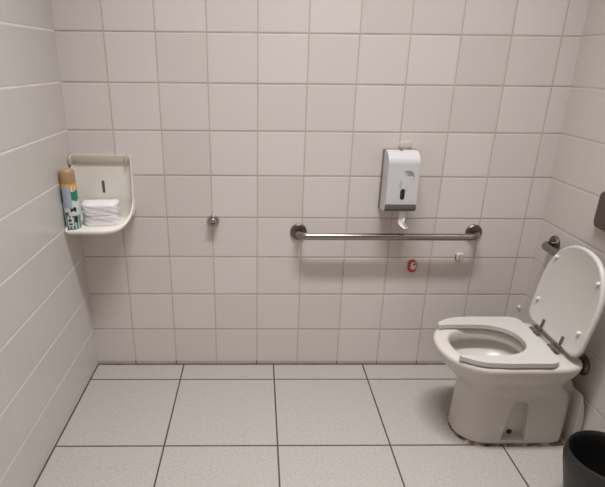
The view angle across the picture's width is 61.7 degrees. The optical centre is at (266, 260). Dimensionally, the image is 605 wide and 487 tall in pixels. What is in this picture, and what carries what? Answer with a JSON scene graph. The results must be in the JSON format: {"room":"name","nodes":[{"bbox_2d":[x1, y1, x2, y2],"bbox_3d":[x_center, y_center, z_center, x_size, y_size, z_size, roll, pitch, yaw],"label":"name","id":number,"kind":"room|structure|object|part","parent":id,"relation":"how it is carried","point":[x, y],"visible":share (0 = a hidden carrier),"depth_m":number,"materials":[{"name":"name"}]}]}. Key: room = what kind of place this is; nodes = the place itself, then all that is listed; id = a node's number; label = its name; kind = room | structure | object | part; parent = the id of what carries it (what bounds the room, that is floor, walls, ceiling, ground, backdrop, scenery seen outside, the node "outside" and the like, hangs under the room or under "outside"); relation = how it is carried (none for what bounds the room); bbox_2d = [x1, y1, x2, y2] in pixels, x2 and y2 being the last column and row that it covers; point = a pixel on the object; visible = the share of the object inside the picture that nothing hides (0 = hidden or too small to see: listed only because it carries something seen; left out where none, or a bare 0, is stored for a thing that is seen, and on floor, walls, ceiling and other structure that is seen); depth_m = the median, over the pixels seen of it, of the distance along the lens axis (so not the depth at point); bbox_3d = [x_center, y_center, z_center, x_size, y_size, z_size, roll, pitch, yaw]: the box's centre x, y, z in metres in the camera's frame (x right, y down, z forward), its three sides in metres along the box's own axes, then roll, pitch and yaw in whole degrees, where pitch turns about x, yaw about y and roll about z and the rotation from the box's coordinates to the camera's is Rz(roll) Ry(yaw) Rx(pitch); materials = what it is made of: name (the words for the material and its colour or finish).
{"room":"public restroom","nodes":[
{"label":"public restroom","id":0,"kind":"room"},
{"bbox_2d":[0,0,97,486],"bbox_3d":[-0.849,-0.603,0.694,0.100,3.400,2.550,0,21,-1],"label":"wall","id":1,"kind":"structure","parent":0,"point":[48,353],"depth_m":1.78,"materials":[{"name":"tile"}]},
{"bbox_2d":[33,363,565,486],"bbox_3d":[0.217,1.029,1.353,2.264,0.100,2.750,0,21,-1],"label":"floor","id":2,"kind":"structure","parent":0,"point":[131,424],"depth_m":2.05,"materials":[{"name":"tile"}]},
{"bbox_2d":[433,245,604,446],"bbox_3d":[0.945,0.325,1.958,0.576,0.781,0.372,0,21,-1],"label":"toilet","id":3,"kind":"object","parent":2,"relation":"on","point":[514,386],"visible":1,"depth_m":1.94,"materials":[{"name":"white ceramic"}]},
{"bbox_3d":[0.875,0.308,1.943,0.352,0.019,0.354,0,21,-1],"label":"seat","id":4,"kind":"part","parent":3,"relation":"part of","materials":[{"name":"white plastic"}]},
{"bbox_3d":[0.916,0.506,2.022,0.520,0.397,0.360,0,21,-1],"label":"bowl","id":5,"kind":"part","parent":3,"relation":"part of","materials":[{"name":"white ceramic"}]},
{"bbox_3d":[1.133,0.129,1.890,0.076,0.364,0.360,0,21,-1],"label":"lid","id":6,"kind":"part","parent":3,"relation":"part of","materials":[{"name":"white plastic"}]},
{"bbox_2d":[563,430,604,486],"bbox_3d":[1.092,0.735,1.645,0.252,0.250,0.252,0,21,-1],"label":"waste bin","id":7,"kind":"object","parent":2,"relation":"on","point":[583,451],"visible":1,"depth_m":1.70,"materials":[{"name":"black plastic"}]},
{"bbox_2d":[50,0,588,362],"bbox_3d":[0.213,-1.085,1.946,2.264,3.400,0.100,0,21,-1],"label":"wall","id":8,"kind":"structure","parent":0,"point":[265,118],"depth_m":2.14,"materials":[{"name":"tile"}]},
{"bbox_2d":[65,153,135,234],"bbox_3d":[-0.694,-0.276,2.093,0.254,0.302,0.189,0,21,-1],"label":"shelf","id":9,"kind":"object","parent":8,"relation":"attached to","point":[97,177],"visible":0.8,"depth_m":2.15,"materials":[{"name":"white plastic"}]},
{"bbox_2d":[59,167,81,228],"bbox_3d":[-0.792,-0.250,2.038,0.062,0.246,0.063,0,21,-1],"label":"aerosol can","id":10,"kind":"object","parent":9,"relation":"on","point":[68,186],"visible":1,"depth_m":2.02,"materials":[{"name":"multicoloured metal"}]},
{"bbox_3d":[-0.794,-0.250,2.010,0.035,0.088,0.008,0,21,-1],"label":"label panel","id":11,"kind":"part","parent":10,"relation":"part of","materials":[{"name":"blue paper"}]},
{"bbox_3d":[-0.768,-0.259,2.022,0.008,0.046,0.039,12,24,26],"label":"label panel","id":12,"kind":"part","parent":10,"relation":"part of","materials":[{"name":"green paper"}]},
{"bbox_2d":[81,199,120,225],"bbox_3d":[-0.696,-0.205,2.135,0.154,0.096,0.116,0,21,-1],"label":"towel stack","id":13,"kind":"object","parent":9,"relation":"in","point":[100,212],"visible":1,"depth_m":2.09,"materials":[{"name":"white paper"}]},
{"bbox_3d":[-0.696,-0.307,2.178,0.248,0.291,0.008,0,21,-1],"label":"panel","id":14,"kind":"part","parent":9,"relation":"part of","materials":[{"name":"white plastic"}]},
{"bbox_2d":[207,215,218,226],"bbox_3d":[-0.235,-0.169,2.227,0.054,0.054,0.034,0,21,-1],"label":"wall hook","id":15,"kind":"object","parent":8,"relation":"attached to","point":[213,220],"visible":1,"depth_m":2.22,"materials":[{"name":"silver metal"}]},
{"bbox_2d":[290,224,481,240],"bbox_3d":[0.542,-0.112,2.234,0.866,0.074,0.085,0,21,-1],"label":"grab bar","id":16,"kind":"object","parent":8,"relation":"attached to","point":[298,231],"visible":1,"depth_m":2.20,"materials":[{"name":"metal"}]},
{"bbox_3d":[0.542,-0.111,2.232,0.823,0.031,0.082,0,21,-1],"label":"rail","id":17,"kind":"part","parent":16,"relation":"part of","materials":[{"name":"metal"}]},
{"bbox_2d":[378,149,420,210],"bbox_3d":[0.566,-0.335,2.134,0.142,0.260,0.108,0,21,-1],"label":"dispenser","id":18,"kind":"object","parent":8,"relation":"attached to","point":[400,171],"visible":1,"depth_m":2.09,"materials":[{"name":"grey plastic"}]},
{"bbox_2d":[398,211,407,228],"bbox_3d":[0.590,-0.173,2.160,0.047,0.077,0.021,0,21,-1],"label":"toilet paper","id":19,"kind":"object","parent":18,"relation":"hanging from","point":[402,214],"visible":0.99,"depth_m":2.16,"materials":[{"name":"white paper"}]},
{"bbox_2d":[398,140,411,148],"bbox_3d":[0.587,-0.486,2.133,0.062,0.040,0.008,0,21,-1],"label":"crumpled paper","id":20,"kind":"object","parent":8,"relation":"attached to","point":[406,144],"visible":1,"depth_m":2.13,"materials":[{"name":"white paper"}]},
{"bbox_2d":[407,260,416,271],"bbox_3d":[0.674,0.028,2.327,0.040,0.060,0.019,0,21,-1],"label":"wall fitting","id":21,"kind":"object","parent":8,"relation":"attached to","point":[412,264],"visible":1,"depth_m":2.32,"materials":[{"name":"red plastic"}]},
{"bbox_2d":[455,253,463,262],"bbox_3d":[0.889,-0.010,2.307,0.036,0.038,0.033,0,21,-1],"label":"wall hook","id":22,"kind":"object","parent":8,"relation":"attached to","point":[459,256],"visible":1,"depth_m":2.31,"materials":[{"name":"white plastic"}]},
{"bbox_3d":[0.890,-0.010,2.306,0.020,0.038,0.031,0,21,-1],"label":"hook arm","id":23,"kind":"part","parent":22,"relation":"part of","materials":[{"name":"white plastic"}]},
{"bbox_2d":[520,0,604,431],"bbox_3d":[1.315,-0.596,0.732,0.100,3.400,2.550,0,21,-1],"label":"wall","id":24,"kind":"structure","parent":0,"point":[577,181],"depth_m":1.96,"materials":[{"name":"tile"}]},
{"bbox_2d":[541,236,559,255],"bbox_3d":[1.207,0.078,1.789,0.073,0.074,0.874,0,21,-1],"label":"grab bar","id":25,"kind":"object","parent":24,"relation":"attached to","point":[552,246],"visible":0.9,"depth_m":2.13,"materials":[{"name":"metal"}]},
{"bbox_2d":[578,354,589,374],"bbox_3d":[1.188,0.407,1.972,0.108,0.085,0.084,0,21,-1],"label":"pipe","id":26,"kind":"object","parent":24,"relation":"attached to","point":[584,359],"visible":0.4,"depth_m":1.94,"materials":[{"name":"metal"}]},
{"bbox_2d":[593,191,604,230],"bbox_3d":[1.233,-0.164,1.796,0.024,0.136,0.152,0,21,-1],"label":"flush plate","id":27,"kind":"object","parent":24,"relation":"attached to","point":[599,219],"visible":1,"depth_m":1.84,"materials":[{"name":"metal"}]}
]}

